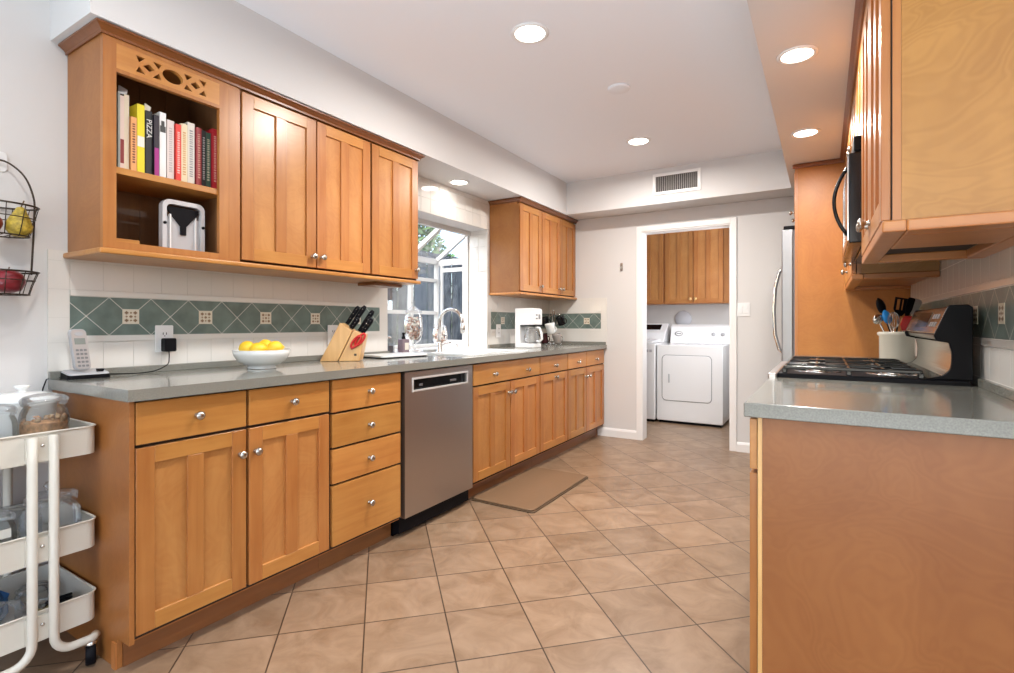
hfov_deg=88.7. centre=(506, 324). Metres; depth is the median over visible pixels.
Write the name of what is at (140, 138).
print
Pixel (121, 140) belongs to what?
print
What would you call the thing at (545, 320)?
coffee mug
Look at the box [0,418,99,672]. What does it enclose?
utility cart
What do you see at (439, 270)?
window
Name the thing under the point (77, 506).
glass jar
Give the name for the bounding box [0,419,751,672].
floor
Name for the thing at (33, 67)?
wall
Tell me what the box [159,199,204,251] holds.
mandoline slicer
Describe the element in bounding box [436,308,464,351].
faucet
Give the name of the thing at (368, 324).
kitchen knife
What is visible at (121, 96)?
cookbook
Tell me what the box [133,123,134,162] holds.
print
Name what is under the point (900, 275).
upper cabinet
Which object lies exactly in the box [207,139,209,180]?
print
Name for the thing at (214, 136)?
print
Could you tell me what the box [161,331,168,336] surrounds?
socket
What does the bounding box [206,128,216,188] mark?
cookbook
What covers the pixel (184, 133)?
print
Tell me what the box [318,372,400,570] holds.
base cabinet
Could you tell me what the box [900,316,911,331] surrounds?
spatula
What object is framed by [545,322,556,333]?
coffee mug
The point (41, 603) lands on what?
glass jar
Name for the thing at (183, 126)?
cookbook
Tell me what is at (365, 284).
light
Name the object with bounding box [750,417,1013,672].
base cabinet
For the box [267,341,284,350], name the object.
lemon
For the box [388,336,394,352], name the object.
glass canister
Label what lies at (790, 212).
upper cabinet
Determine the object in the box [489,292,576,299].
rail
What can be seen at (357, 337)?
scissors
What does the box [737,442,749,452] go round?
trim
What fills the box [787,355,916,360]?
countertop
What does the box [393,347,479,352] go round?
window sill
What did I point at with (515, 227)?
upper cabinet
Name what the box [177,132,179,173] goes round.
print
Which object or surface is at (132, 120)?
cookbook
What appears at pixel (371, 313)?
kitchen knife
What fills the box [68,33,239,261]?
upper cabinet
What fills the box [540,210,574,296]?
upper cabinet
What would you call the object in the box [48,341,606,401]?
countertop
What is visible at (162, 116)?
cookbook
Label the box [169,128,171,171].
print
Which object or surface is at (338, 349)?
knife block
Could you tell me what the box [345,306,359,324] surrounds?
kitchen knife
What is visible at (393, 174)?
upper cabinet
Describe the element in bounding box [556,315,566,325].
coffee mug
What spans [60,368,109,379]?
base
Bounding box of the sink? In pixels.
[423,348,527,355]
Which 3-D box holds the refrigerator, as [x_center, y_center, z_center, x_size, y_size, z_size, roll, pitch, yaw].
[2.376,0.214,3.796,0.779,1.775,0.895,0,0,31]
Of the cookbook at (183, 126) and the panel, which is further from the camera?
the panel
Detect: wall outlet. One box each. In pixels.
[155,325,172,351]
[328,325,337,344]
[496,324,500,336]
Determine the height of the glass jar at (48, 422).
0.197 m
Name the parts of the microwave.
handle, door frame, control panel, door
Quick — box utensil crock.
[877,331,915,362]
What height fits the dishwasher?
0.872 m
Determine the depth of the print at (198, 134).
2.19 m
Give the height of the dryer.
1.118 m
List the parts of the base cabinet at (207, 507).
panel, drawer, door, knob, knob, knob, drawer, door, knob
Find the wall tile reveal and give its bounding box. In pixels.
[469,230,486,347]
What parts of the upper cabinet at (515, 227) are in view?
panel, door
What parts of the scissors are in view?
handle, handle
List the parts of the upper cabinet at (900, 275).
door, door, frame, frame, panel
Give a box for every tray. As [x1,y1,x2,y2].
[0,200,39,238]
[0,268,39,295]
[0,418,95,469]
[0,499,95,574]
[0,564,95,656]
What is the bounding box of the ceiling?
[235,0,781,182]
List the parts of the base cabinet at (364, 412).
drawer, drawer, drawer, drawer, knob, knob, knob, knob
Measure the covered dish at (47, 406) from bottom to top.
0.216 m
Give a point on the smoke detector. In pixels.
(618, 88)
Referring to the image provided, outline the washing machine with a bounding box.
[647,323,669,421]
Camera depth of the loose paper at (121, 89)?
1.96 m
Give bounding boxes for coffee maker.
[515,308,542,347]
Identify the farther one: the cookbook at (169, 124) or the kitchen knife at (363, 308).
the kitchen knife at (363, 308)
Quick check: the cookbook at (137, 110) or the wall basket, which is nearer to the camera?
the wall basket
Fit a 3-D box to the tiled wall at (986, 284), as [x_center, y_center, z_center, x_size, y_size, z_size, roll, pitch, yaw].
[1.801,-0.038,2.079,0.012,0.490,2.545,0,0,31]
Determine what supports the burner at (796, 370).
on the gas range
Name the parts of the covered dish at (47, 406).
lid knob, lid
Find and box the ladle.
[873,314,884,331]
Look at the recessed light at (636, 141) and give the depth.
3.92 m
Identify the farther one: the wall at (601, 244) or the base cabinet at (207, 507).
the wall at (601, 244)
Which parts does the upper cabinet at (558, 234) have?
door, door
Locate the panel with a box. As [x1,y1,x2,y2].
[793,158,909,356]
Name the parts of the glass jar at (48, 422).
lid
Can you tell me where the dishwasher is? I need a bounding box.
[391,364,471,535]
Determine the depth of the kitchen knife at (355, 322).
2.89 m
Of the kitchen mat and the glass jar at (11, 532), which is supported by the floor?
the kitchen mat
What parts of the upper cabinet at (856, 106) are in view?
knob, door, door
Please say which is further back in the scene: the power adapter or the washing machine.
the washing machine
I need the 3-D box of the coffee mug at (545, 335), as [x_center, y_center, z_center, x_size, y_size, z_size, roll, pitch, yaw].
[0.363,0.138,5.066,0.107,0.107,0.088,0,0,-3]
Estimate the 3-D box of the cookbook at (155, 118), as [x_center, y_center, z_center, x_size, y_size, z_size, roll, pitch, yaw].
[-1.464,-0.701,2.098,0.190,0.250,0.018,0,0,31]
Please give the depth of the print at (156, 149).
2.05 m
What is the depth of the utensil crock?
2.58 m
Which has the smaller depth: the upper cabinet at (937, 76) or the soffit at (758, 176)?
the upper cabinet at (937, 76)
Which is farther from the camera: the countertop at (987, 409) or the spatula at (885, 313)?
the spatula at (885, 313)
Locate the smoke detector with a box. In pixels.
[608,83,629,93]
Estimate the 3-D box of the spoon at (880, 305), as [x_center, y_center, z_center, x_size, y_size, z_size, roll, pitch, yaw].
[1.944,0.029,2.637,0.120,0.329,0.018,0,0,14]
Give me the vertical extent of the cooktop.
0.026 m
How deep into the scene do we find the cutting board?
3.23 m
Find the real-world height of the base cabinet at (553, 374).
0.876 m
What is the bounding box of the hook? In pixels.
[0,151,6,171]
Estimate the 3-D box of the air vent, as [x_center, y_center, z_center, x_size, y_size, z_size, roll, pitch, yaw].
[1.481,-1.244,4.538,0.410,0.188,0.010,0,0,31]
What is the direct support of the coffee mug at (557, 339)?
hanging from the stand
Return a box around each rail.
[63,247,420,284]
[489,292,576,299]
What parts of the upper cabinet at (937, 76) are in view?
knob, knob, door, door, frame, frame, panel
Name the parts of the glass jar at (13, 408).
lid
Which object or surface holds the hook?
attached to the wall at (33, 67)
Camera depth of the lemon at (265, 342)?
2.45 m
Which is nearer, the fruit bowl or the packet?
the packet
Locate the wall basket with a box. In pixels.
[0,159,39,295]
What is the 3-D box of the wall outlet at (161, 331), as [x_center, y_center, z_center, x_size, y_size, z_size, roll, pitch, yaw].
[-1.512,0.064,2.289,0.008,0.118,0.073,0,0,31]
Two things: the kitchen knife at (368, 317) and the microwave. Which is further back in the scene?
the kitchen knife at (368, 317)
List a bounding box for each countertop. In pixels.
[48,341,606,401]
[744,377,1013,439]
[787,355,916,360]
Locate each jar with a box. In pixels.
[0,404,17,435]
[0,503,42,542]
[0,510,16,539]
[14,580,48,609]
[18,393,69,434]
[18,481,81,537]
[404,300,422,351]
[432,323,447,349]
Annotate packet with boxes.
[0,590,9,620]
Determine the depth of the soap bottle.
3.65 m
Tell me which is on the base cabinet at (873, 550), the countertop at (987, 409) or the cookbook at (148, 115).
the countertop at (987, 409)
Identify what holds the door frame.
in the wall at (601, 244)
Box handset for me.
[68,329,90,369]
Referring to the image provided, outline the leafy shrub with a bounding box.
[413,224,455,343]
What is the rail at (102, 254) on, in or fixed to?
attached to the upper cabinet at (305, 180)
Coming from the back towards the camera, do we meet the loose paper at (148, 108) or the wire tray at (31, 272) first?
the loose paper at (148, 108)
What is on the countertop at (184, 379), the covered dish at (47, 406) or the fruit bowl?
the fruit bowl
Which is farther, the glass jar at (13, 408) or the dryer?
the dryer
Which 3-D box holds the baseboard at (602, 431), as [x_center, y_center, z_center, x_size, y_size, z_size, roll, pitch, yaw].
[1.087,1.079,5.140,0.400,0.086,0.014,0,0,31]
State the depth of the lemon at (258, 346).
2.36 m
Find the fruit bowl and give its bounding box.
[232,348,290,368]
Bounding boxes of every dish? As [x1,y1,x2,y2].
[0,385,58,437]
[419,348,436,350]
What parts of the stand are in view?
post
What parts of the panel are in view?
moulding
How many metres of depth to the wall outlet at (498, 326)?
4.64 m
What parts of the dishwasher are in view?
handle trim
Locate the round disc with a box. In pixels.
[675,311,691,323]
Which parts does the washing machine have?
lid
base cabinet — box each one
[52,380,328,669]
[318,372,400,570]
[468,356,539,497]
[531,353,567,466]
[560,349,603,452]
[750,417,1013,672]
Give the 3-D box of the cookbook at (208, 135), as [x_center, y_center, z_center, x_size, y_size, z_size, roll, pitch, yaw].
[-1.364,-0.699,2.278,0.190,0.246,0.021,0,0,31]
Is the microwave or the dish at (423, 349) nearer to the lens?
the microwave
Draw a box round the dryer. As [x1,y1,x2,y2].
[657,324,728,427]
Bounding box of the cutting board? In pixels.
[364,352,426,358]
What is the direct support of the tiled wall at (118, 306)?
attached to the wall at (33, 67)
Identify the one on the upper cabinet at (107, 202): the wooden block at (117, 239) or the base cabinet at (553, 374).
the wooden block at (117, 239)
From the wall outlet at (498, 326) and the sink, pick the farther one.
the wall outlet at (498, 326)
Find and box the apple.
[0,267,25,292]
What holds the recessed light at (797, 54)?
attached to the soffit at (811, 93)
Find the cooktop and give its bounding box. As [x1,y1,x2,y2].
[777,365,970,386]
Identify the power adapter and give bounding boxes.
[110,338,176,373]
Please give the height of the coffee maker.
0.345 m
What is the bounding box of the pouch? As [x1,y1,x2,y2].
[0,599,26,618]
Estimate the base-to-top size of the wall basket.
0.481 m
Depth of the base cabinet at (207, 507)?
1.83 m
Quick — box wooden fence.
[388,250,461,344]
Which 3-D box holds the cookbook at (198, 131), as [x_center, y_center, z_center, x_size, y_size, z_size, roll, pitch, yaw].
[-1.379,-0.702,2.237,0.190,0.252,0.021,0,0,31]
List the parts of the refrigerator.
handle, handle, door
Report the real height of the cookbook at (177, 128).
0.240 m
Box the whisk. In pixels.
[887,312,899,331]
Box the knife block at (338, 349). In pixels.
[320,323,367,360]
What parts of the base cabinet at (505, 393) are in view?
door, false drawer, door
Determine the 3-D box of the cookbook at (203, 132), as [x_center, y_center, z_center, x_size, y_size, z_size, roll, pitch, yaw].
[-1.372,-0.700,2.257,0.190,0.248,0.018,0,0,31]
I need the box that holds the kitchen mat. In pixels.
[471,467,587,512]
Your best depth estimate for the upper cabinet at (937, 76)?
1.19 m
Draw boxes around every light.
[358,282,401,287]
[449,179,468,184]
[511,22,548,43]
[626,137,650,145]
[777,45,817,64]
[791,128,820,137]
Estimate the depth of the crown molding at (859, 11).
2.13 m
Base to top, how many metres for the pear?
0.129 m
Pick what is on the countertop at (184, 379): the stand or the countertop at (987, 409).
the stand
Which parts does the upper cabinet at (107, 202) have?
shelf, fretwork rail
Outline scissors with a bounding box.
[350,333,365,349]
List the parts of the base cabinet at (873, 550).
drawer, door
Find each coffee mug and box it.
[539,333,549,343]
[542,316,550,326]
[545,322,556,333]
[552,333,562,343]
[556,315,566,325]
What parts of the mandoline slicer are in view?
rail, plate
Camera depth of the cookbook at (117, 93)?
1.94 m
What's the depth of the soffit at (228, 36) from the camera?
2.58 m
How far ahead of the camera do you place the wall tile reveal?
4.55 m
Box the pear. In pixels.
[5,200,32,237]
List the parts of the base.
plate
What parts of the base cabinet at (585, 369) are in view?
drawer, door, drawer, door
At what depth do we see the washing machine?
5.97 m
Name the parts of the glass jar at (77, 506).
lid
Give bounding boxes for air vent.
[653,167,700,195]
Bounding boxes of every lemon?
[239,341,253,350]
[248,342,267,350]
[259,339,270,345]
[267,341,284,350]
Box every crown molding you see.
[58,17,424,160]
[488,197,577,223]
[840,0,865,160]
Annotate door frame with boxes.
[636,217,736,451]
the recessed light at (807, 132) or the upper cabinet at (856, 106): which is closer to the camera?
the upper cabinet at (856, 106)
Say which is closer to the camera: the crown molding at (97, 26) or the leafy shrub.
the crown molding at (97, 26)
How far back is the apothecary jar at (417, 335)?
3.83 m
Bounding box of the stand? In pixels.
[545,309,561,344]
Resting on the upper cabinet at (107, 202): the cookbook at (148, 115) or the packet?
the cookbook at (148, 115)
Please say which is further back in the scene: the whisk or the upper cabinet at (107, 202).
the whisk
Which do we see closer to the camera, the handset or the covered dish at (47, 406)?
the covered dish at (47, 406)
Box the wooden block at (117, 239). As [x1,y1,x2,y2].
[116,238,139,243]
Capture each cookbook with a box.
[116,92,119,166]
[120,95,123,167]
[122,94,128,168]
[129,103,144,172]
[129,116,136,170]
[145,110,151,173]
[152,114,158,175]
[153,112,165,176]
[166,119,173,178]
[174,124,180,180]
[179,123,186,181]
[183,122,194,183]
[195,127,201,184]
[202,130,205,185]
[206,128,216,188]
[206,132,210,186]
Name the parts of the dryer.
door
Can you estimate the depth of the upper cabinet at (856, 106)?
2.16 m
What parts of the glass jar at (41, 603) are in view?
lid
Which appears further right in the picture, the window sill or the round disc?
the round disc
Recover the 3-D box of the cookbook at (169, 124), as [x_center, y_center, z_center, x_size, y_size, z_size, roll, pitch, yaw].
[-1.443,-0.701,2.149,0.190,0.250,0.027,0,0,31]
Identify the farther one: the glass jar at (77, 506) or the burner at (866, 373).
the burner at (866, 373)
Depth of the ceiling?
2.81 m
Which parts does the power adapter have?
cord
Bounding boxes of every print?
[120,139,123,162]
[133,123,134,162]
[137,135,143,146]
[155,148,158,175]
[160,121,165,132]
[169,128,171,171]
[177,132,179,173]
[183,132,185,174]
[190,130,192,176]
[198,134,199,177]
[203,137,204,179]
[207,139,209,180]
[214,136,215,181]
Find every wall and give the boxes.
[0,0,485,577]
[47,249,549,378]
[549,196,794,442]
[550,298,606,344]
[647,304,728,336]
[910,244,1013,388]
[939,260,977,386]
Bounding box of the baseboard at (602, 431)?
[597,427,635,439]
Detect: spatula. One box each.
[882,310,892,331]
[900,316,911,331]
[901,297,914,331]
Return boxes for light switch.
[737,303,749,315]
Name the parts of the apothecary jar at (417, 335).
lid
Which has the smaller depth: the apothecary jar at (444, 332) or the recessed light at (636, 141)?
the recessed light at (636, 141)
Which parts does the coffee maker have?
carafe handle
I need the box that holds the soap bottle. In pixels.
[398,333,408,352]
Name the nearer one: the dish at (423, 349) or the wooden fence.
the dish at (423, 349)
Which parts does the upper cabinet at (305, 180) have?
door, knob, knob, door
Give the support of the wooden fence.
on the ground
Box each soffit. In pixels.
[50,0,577,219]
[567,150,793,219]
[747,0,854,187]
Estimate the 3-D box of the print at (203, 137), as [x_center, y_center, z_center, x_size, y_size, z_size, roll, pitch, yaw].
[-1.291,-0.706,2.208,0.001,0.180,0.008,0,0,31]
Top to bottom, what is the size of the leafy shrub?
3.276 m
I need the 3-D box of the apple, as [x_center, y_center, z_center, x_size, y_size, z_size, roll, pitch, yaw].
[-1.728,-0.154,1.795,0.094,0.090,0.094,0,0,31]
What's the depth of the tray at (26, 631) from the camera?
1.66 m
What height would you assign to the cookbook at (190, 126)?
0.266 m
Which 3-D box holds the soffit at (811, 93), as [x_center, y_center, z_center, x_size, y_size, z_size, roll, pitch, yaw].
[1.002,-1.230,1.409,0.677,0.313,5.850,0,0,31]
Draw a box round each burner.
[795,369,841,372]
[865,372,917,375]
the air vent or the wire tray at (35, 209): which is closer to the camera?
the wire tray at (35, 209)
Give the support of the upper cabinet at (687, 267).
attached to the wall at (700, 313)
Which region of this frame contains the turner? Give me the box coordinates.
[909,298,921,315]
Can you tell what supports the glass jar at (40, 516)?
in the utility cart
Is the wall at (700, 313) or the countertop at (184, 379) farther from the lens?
the wall at (700, 313)
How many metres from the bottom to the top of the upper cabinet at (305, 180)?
0.795 m
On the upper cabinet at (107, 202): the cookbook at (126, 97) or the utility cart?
the cookbook at (126, 97)
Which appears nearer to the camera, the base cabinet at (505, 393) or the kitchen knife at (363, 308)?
the kitchen knife at (363, 308)
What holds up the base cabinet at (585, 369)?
on the floor
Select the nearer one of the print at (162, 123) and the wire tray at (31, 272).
the wire tray at (31, 272)
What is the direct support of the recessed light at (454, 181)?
attached to the soffit at (228, 36)
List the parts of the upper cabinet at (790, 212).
door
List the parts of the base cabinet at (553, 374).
drawer, door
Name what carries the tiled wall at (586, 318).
attached to the wall at (601, 244)
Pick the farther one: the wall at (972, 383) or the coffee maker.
the coffee maker
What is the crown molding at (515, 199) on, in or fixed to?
attached to the upper cabinet at (558, 234)
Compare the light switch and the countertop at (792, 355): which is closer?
the countertop at (792, 355)
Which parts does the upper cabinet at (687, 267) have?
door, door, door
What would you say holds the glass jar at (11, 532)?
in the utility cart
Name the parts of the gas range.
trim, control panel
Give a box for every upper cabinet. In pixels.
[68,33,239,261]
[240,89,369,275]
[369,141,419,280]
[490,201,543,293]
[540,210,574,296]
[647,228,728,304]
[789,173,794,222]
[841,112,939,290]
[846,43,860,155]
[856,0,1013,263]
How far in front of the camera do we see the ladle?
2.63 m
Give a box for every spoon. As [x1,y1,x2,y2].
[876,298,890,331]
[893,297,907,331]
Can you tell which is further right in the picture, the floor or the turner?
the turner
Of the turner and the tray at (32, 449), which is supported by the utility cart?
the tray at (32, 449)
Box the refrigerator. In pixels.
[772,225,794,360]
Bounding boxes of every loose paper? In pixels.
[118,85,127,94]
[144,103,150,110]
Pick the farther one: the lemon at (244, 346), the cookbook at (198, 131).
the lemon at (244, 346)
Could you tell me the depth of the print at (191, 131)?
2.17 m
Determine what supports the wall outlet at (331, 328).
attached to the tiled wall at (118, 306)
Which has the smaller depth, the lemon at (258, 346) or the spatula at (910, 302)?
the lemon at (258, 346)
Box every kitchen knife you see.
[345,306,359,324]
[349,305,366,327]
[350,317,359,329]
[358,310,374,330]
[359,316,370,332]
[361,318,373,332]
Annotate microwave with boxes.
[832,135,861,263]
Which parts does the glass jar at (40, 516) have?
lid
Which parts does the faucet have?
spout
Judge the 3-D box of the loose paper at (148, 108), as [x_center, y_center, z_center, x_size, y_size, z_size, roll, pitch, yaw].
[-1.413,-0.852,2.038,0.024,0.030,0.006,0,0,-35]
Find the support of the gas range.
on the floor
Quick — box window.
[388,218,470,348]
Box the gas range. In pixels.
[768,304,972,386]
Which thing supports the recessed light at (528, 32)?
in the ceiling
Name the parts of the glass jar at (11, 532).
lid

